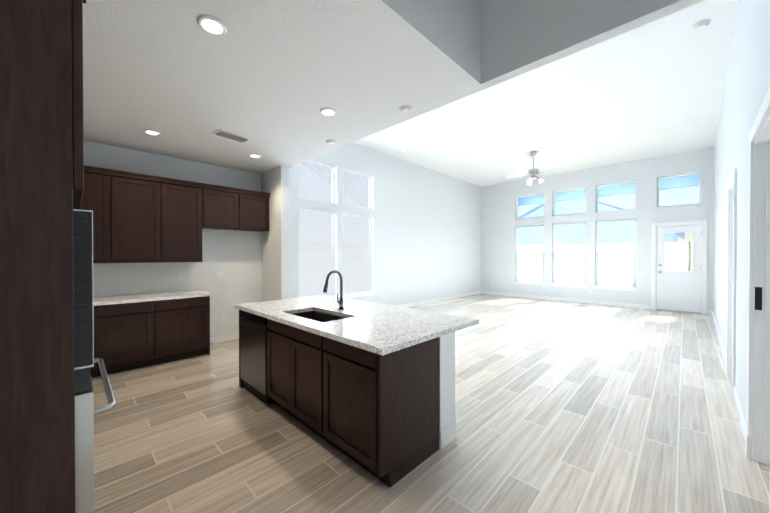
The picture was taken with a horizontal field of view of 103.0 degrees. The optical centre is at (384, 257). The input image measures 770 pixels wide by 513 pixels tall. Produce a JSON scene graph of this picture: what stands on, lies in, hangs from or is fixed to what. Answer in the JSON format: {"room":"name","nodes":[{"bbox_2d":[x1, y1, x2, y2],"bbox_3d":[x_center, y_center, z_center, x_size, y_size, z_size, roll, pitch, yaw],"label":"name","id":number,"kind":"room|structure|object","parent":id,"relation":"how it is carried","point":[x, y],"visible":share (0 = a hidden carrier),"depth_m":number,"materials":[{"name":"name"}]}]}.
{"room":"kitchen","nodes":[
{"label":"kitchen","id":0,"kind":"room"},
{"bbox_2d":[261,166,288,301],"bbox_3d":[-1.932,-0.060,5.368,0.760,2.920,0.140,0,1,44],"label":"wall","id":1,"kind":"structure","parent":0,"point":[275,250],"depth_m":5.17,"materials":[{"name":"paint"}]},
{"bbox_2d":[84,140,480,337],"bbox_3d":[-1.233,-0.635,6.736,0.160,4.050,13.800,0,1,44],"label":"wall","id":2,"kind":"structure","parent":0,"point":[426,231],"depth_m":7.01,"materials":[{"name":"paint"}]},
{"bbox_2d":[80,165,269,262],"bbox_3d":[-3.178,-0.526,4.362,0.375,1.175,3.020,0,1,44],"label":"upper cabinet","id":3,"kind":"object","parent":2,"relation":"attached to","point":[140,218],"visible":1,"depth_m":4.20,"materials":[{"name":"brown wood"}]},
{"bbox_2d":[179,272,183,279],"bbox_3d":[-3.119,0.280,4.692,0.009,0.114,0.070,0,1,44],"label":"electrical outlet","id":4,"kind":"object","parent":2,"relation":"attached to","point":[181,275],"visible":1,"depth_m":4.69,"materials":[{"name":"white plastic"}]},
{"bbox_2d":[218,271,222,277],"bbox_3d":[-2.734,0.277,5.085,0.010,0.114,0.070,0,1,44],"label":"light switch","id":5,"kind":"object","parent":2,"relation":"attached to","point":[220,274],"visible":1,"depth_m":5.08,"materials":[{"name":"white plastic"}]},
{"bbox_2d":[220,314,224,321],"bbox_3d":[-2.710,1.001,5.115,0.009,0.114,0.070,0,1,44],"label":"electrical outlet","id":6,"kind":"object","parent":2,"relation":"attached to","point":[222,317],"visible":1,"depth_m":5.11,"materials":[{"name":"white plastic"}]},
{"bbox_2d":[210,333,238,343],"bbox_3d":[-2.604,1.348,5.220,0.017,0.105,1.025,0,1,44],"label":"baseboard","id":7,"kind":"structure","parent":2,"relation":"attached to","point":[223,338],"depth_m":5.13,"materials":[{"name":"white wood"}]},
{"bbox_2d":[233,315,237,321],"bbox_3d":[-2.570,1.040,5.258,0.009,0.114,0.070,0,1,44],"label":"electrical outlet","id":8,"kind":"object","parent":2,"relation":"attached to","point":[235,318],"visible":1,"depth_m":5.26,"materials":[{"name":"white plastic"}]},
{"bbox_2d":[298,160,335,203],"bbox_3d":[-1.452,-1.608,6.502,0.115,0.838,0.947,0,1,44],"label":"window","id":9,"kind":"structure","parent":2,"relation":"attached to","point":[332,185],"depth_m":6.47,"materials":[{"name":"white plastic"}]},
{"bbox_2d":[299,212,338,297],"bbox_3d":[-1.435,-0.041,6.498,0.160,1.934,1.010,0,1,44],"label":"window","id":10,"kind":"structure","parent":2,"relation":"in","point":[332,264],"depth_m":6.73,"materials":[{"name":"white plastic"}]},
{"bbox_2d":[298,208,335,296],"bbox_3d":[-1.428,-0.082,6.491,0.050,1.846,0.926,0,1,44],"label":"window blind","id":11,"kind":"object","parent":10,"relation":"attached to","point":[317,261],"visible":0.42,"depth_m":6.46,"materials":[{"name":"white plastic"}]},
{"bbox_2d":[343,168,372,208],"bbox_3d":[-0.665,-1.614,7.307,0.115,0.838,0.957,0,1,44],"label":"window","id":12,"kind":"structure","parent":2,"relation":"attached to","point":[355,199],"depth_m":7.27,"materials":[{"name":"white plastic"}]},
{"bbox_2d":[343,217,375,297],"bbox_3d":[-0.649,-0.046,7.302,0.160,1.934,1.020,0,1,44],"label":"window","id":13,"kind":"structure","parent":2,"relation":"in","point":[358,294],"depth_m":7.28,"materials":[{"name":"white plastic"}]},
{"bbox_2d":[343,213,372,294],"bbox_3d":[-0.642,-0.088,7.295,0.050,1.846,0.936,0,1,44],"label":"window blind","id":14,"kind":"object","parent":13,"relation":"attached to","point":[357,272],"visible":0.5,"depth_m":7.28,"materials":[{"name":"white plastic"}]},
{"bbox_2d":[396,291,480,307],"bbox_3d":[0.753,1.323,8.654,0.018,0.105,8.300,0,1,44],"label":"baseboard","id":15,"kind":"structure","parent":2,"relation":"attached to","point":[478,292],"depth_m":9.55,"materials":[{"name":"white wood"}]},
{"bbox_2d":[83,0,704,173],"bbox_3d":[-1.104,-2.064,2.438,6.020,1.130,3.190,0,1,44],"label":"ceiling","id":16,"kind":"structure","parent":0,"point":[270,78],"depth_m":2.44,"materials":[{"name":"paint"}]},
{"bbox_2d":[143,129,160,134],"bbox_3d":[-2.790,-1.500,3.665,0.170,0.012,0.170,0,1,44],"label":"recessed light","id":17,"kind":"object","parent":16,"relation":"in","point":[150,132],"visible":1,"depth_m":3.65,"materials":[{"name":"white plastic"}]},
{"bbox_2d":[197,15,226,34],"bbox_3d":[-1.109,-1.488,1.965,0.170,0.012,0.170,0,1,44],"label":"recessed light","id":18,"kind":"object","parent":16,"relation":"in","point":[212,25],"visible":0.98,"depth_m":1.95,"materials":[{"name":"white plastic"}]},
{"bbox_2d":[211,129,251,143],"bbox_3d":[-1.893,-1.500,3.795,0.220,0.015,0.400,0,1,36],"label":"ceiling vent","id":19,"kind":"object","parent":16,"relation":"in","point":[230,136],"visible":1,"depth_m":3.77,"materials":[{"name":"white plastic"}]},
{"bbox_2d":[249,154,260,157],"bbox_3d":[-1.923,-1.506,4.523,0.170,0.012,0.170,0,1,44],"label":"recessed light","id":20,"kind":"object","parent":16,"relation":"in","point":[254,155],"visible":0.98,"depth_m":4.49,"materials":[{"name":"white plastic"}]},
{"bbox_2d":[320,108,335,115],"bbox_3d":[-0.585,-1.496,3.145,0.170,0.012,0.170,0,1,44],"label":"recessed light","id":21,"kind":"object","parent":16,"relation":"in","point":[328,111],"visible":0.96,"depth_m":3.12,"materials":[{"name":"white plastic"}]},
{"bbox_2d":[326,140,335,143],"bbox_3d":[-0.700,-1.500,3.971,0.136,0.018,0.136,0,1,44],"label":"cover plate","id":22,"kind":"object","parent":16,"relation":"attached to","point":[331,141],"visible":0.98,"depth_m":3.95,"materials":[{"name":"white plastic"}]},
{"bbox_2d":[399,105,411,112],"bbox_3d":[0.208,-1.493,3.083,0.136,0.018,0.136,0,1,44],"label":"cover plate","id":23,"kind":"object","parent":16,"relation":"attached to","point":[405,109],"visible":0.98,"depth_m":3.06,"materials":[{"name":"white plastic"}]},
{"bbox_2d":[91,294,769,512],"bbox_3d":[1.012,1.456,4.556,6.520,0.100,14.200,0,1,44],"label":"floor","id":24,"kind":"structure","parent":0,"point":[567,407],"depth_m":2.46,"materials":[{"name":"beige tile"}]},
{"bbox_2d":[0,0,115,512],"bbox_3d":[-1.202,0.173,0.809,0.760,2.520,0.699,0,1,44],"label":"tall cabinet","id":25,"kind":"object","parent":24,"relation":"on","point":[48,410],"visible":1,"depth_m":0.70,"materials":[{"name":"black wood"}]},
{"bbox_2d":[73,209,115,512],"bbox_3d":[-1.179,0.400,0.834,0.656,1.055,0.634,0,1,44],"label":"wall oven","id":26,"kind":"object","parent":25,"relation":"in","point":[84,359],"depth_m":0.78,"materials":[{"name":"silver metal"}]},
{"bbox_2d":[91,300,162,377],"bbox_3d":[-3.393,0.982,3.973,0.629,0.856,0.702,0,1,44],"label":"base cabinet","id":27,"kind":"object","parent":24,"relation":"on","point":[130,336],"depth_m":3.77,"materials":[{"name":"black wood"}]},
{"bbox_2d":[163,296,209,362],"bbox_3d":[-2.996,0.979,4.378,0.629,0.856,0.720,0,1,44],"label":"base cabinet","id":28,"kind":"object","parent":24,"relation":"on","point":[186,321],"depth_m":4.21,"materials":[{"name":"black wood"}]},
{"bbox_2d":[235,306,457,487],"bbox_3d":[-0.529,0.990,2.891,2.228,0.856,0.849,0,1,44],"label":"kitchen island","id":29,"kind":"object","parent":24,"relation":"on","point":[369,387],"depth_m":2.17,"materials":[{"name":"brown wood"}]},
{"bbox_2d":[240,310,272,404],"bbox_3d":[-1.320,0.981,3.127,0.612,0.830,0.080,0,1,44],"label":"dishwasher","id":30,"kind":"object","parent":29,"relation":"in","point":[253,326],"depth_m":3.06,"materials":[{"name":"black metal"}]},
{"bbox_2d":[235,295,358,317],"bbox_3d":[-0.985,0.575,3.544,0.770,0.119,1.170,0,1,44],"label":"island countertop","id":31,"kind":"structure","parent":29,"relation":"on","point":[283,306],"depth_m":3.33,"materials":[{"name":"white stone"}]},
{"bbox_2d":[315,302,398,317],"bbox_3d":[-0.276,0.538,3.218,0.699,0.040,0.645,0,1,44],"label":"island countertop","id":32,"kind":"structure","parent":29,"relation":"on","point":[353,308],"depth_m":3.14,"materials":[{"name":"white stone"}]},
{"bbox_2d":[287,310,342,321],"bbox_3d":[-0.627,0.665,2.860,0.723,0.232,0.384,0,1,44],"label":"sink","id":33,"kind":"object","parent":32,"relation":"in","point":[303,315],"depth_m":3.11,"materials":[{"name":"black metal"}]},
{"bbox_2d":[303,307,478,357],"bbox_3d":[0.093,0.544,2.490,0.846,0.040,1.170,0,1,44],"label":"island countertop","id":34,"kind":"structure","parent":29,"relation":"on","point":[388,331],"depth_m":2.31,"materials":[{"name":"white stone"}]},
{"bbox_3d":[-2.823,0.994,2.353,3.708,0.856,0.629,0,1,44],"label":"base cabinet","id":35,"kind":"object","parent":24,"relation":"on","visible":0},
{"bbox_2d":[93,290,210,305],"bbox_3d":[-3.204,0.532,4.152,0.644,0.040,1.353,0,1,44],"label":"countertop","id":36,"kind":"structure","parent":35,"relation":"on","point":[111,300],"depth_m":3.99,"materials":[{"name":"stone"}]},
{"bbox_2d":[353,0,737,186],"bbox_3d":[0.976,-2.705,4.561,6.340,0.120,14.120,0,1,44],"label":"ceiling","id":37,"kind":"structure","parent":0,"point":[654,89],"depth_m":5.58,"materials":[{"name":"white paint"}]},
{"bbox_2d":[507,151,560,184],"bbox_3d":[3.706,-2.248,7.759,1.240,0.838,1.278,0,1,44],"label":"ceiling fan","id":38,"kind":"object","parent":37,"relation":"hanging from","point":[533,173],"visible":1,"depth_m":7.66,"materials":[{"name":"silver metal"}]},
{"bbox_2d":[693,20,709,30],"bbox_3d":[3.570,-2.615,3.452,0.136,0.040,0.136,0,1,44],"label":"smoke detector","id":39,"kind":"object","parent":37,"relation":"attached to","point":[701,25],"visible":1,"depth_m":3.43,"materials":[{"name":"white plastic"}]},
{"bbox_2d":[481,148,713,314],"bbox_3d":[5.856,-0.656,9.567,6.340,4.050,0.160,0,1,44],"label":"wall","id":40,"kind":"structure","parent":0,"point":[499,222],"depth_m":9.14,"materials":[{"name":"paint"}]},
{"bbox_2d":[514,225,544,284],"bbox_3d":[4.938,-0.109,10.434,1.000,2.014,0.160,0,1,44],"label":"window","id":41,"kind":"structure","parent":40,"relation":"in","point":[521,281],"depth_m":10.52,"materials":[{"name":"white plastic"}]},
{"bbox_2d":[516,224,543,282],"bbox_3d":[4.931,-0.150,10.426,0.916,1.926,0.050,0,1,44],"label":"window blind","id":42,"kind":"object","parent":41,"relation":"attached to","point":[530,258],"visible":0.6,"depth_m":10.40,"materials":[{"name":"white plastic"}]},
{"bbox_2d":[516,193,543,219],"bbox_3d":[4.976,-1.748,10.461,0.937,0.817,0.050,0,1,44],"label":"window","id":43,"kind":"structure","parent":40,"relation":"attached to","point":[517,200],"depth_m":10.55,"materials":[{"name":"white plastic"}]},
{"bbox_2d":[481,291,649,308],"bbox_3d":[5.387,1.314,9.917,4.840,0.105,0.014,0,1,44],"label":"baseboard","id":44,"kind":"structure","parent":40,"relation":"attached to","point":[482,292],"depth_m":9.49,"materials":[{"name":"white wood"}]},
{"bbox_2d":[551,223,586,287],"bbox_3d":[5.778,-0.103,9.612,1.010,2.014,0.160,0,1,44],"label":"window","id":45,"kind":"structure","parent":40,"relation":"in","point":[569,285],"depth_m":9.61,"materials":[{"name":"white plastic"}]},
{"bbox_2d":[553,221,586,284],"bbox_3d":[5.771,-0.144,9.605,0.926,1.926,0.050,0,1,44],"label":"window blind","id":46,"kind":"object","parent":45,"relation":"attached to","point":[569,254],"visible":0.98,"depth_m":9.60,"materials":[{"name":"white plastic"}]},
{"bbox_2d":[553,187,586,216],"bbox_3d":[5.816,-1.742,9.639,0.947,0.817,0.050,0,1,44],"label":"window","id":47,"kind":"structure","parent":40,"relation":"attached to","point":[554,198],"depth_m":9.64,"materials":[{"name":"white plastic"}]},
{"bbox_2d":[518,174,698,205],"bbox_3d":[6.207,-2.158,9.758,8.000,0.450,0.620,0,1,44],"label":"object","id":48,"kind":"structure","parent":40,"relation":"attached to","point":[628,186],"depth_m":9.29,"materials":[{"name":"blue"}]},
{"bbox_2d":[594,218,637,290],"bbox_3d":[6.614,-0.097,8.794,1.010,2.014,0.160,0,1,44],"label":"window","id":49,"kind":"structure","parent":40,"relation":"in","point":[611,284],"depth_m":8.80,"materials":[{"name":"white plastic"}]},
{"bbox_2d":[596,218,635,287],"bbox_3d":[6.607,-0.139,8.787,0.926,1.926,0.050,0,1,44],"label":"window blind","id":50,"kind":"object","parent":49,"relation":"attached to","point":[630,219],"visible":0.98,"depth_m":8.76,"materials":[{"name":"white plastic"}]},
{"bbox_2d":[596,181,636,212],"bbox_3d":[6.653,-1.736,8.822,0.947,0.817,0.050,0,1,44],"label":"window","id":51,"kind":"structure","parent":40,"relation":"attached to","point":[619,184],"depth_m":8.80,"materials":[{"name":"white plastic"}]},
{"bbox_2d":[651,220,707,314],"bbox_3d":[7.546,0.229,7.883,1.030,2.305,0.194,0,1,44],"label":"exterior door","id":52,"kind":"structure","parent":40,"relation":"in","point":[680,290],"depth_m":7.84,"materials":[{"name":"white"}]},
{"bbox_2d":[657,172,701,207],"bbox_3d":[7.586,-1.729,7.909,0.837,0.817,0.050,0,1,44],"label":"window","id":53,"kind":"structure","parent":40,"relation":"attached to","point":[700,188],"depth_m":7.83,"materials":[{"name":"white plastic"}]},
{"bbox_2d":[713,0,769,424],"bbox_3d":[3.140,-0.605,2.570,0.448,4.050,13.963,0,1,44],"label":"wall","id":54,"kind":"structure","parent":0,"point":[747,84],"depth_m":2.88,"materials":[{"name":"paint"}]},
{"bbox_2d":[712,87,769,512],"bbox_3d":[3.035,0.258,2.560,0.350,2.325,13.786,0,1,44],"label":"trim","id":55,"kind":"structure","parent":54,"relation":"attached to","point":[756,431],"depth_m":2.14,"materials":[{"name":"white wood"}]},
{"label":"outside","id":56,"kind":"structure","parent":0,"visible":0},
{"bbox_3d":[9.856,1.435,14.230,30.000,0.100,46.000,0,1,44],"label":"ground","id":57,"kind":"structure","parent":56,"visible":0},
{"bbox_2d":[298,162,368,242],"bbox_3d":[-8.365,-1.648,15.241,11.300,6.050,14.800,0,1,44],"label":"house","id":58,"kind":"structure","parent":57,"relation":"on","point":[324,199],"depth_m":13.33,"materials":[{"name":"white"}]},
{"bbox_2d":[301,241,692,283],"bbox_3d":[0.991,0.451,5.157,30.000,2.000,20.640,0,1,44],"label":"fence","id":59,"kind":"object","parent":57,"relation":"on","point":[621,247],"depth_m":12.10,"materials":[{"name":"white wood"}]},
{"bbox_2d":[518,198,684,244],"bbox_3d":[15.588,-1.357,23.291,10.300,5.350,13.800,0,1,44],"label":"house","id":60,"kind":"structure","parent":57,"relation":"on","point":[576,206],"depth_m":18.31,"materials":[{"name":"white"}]}
]}

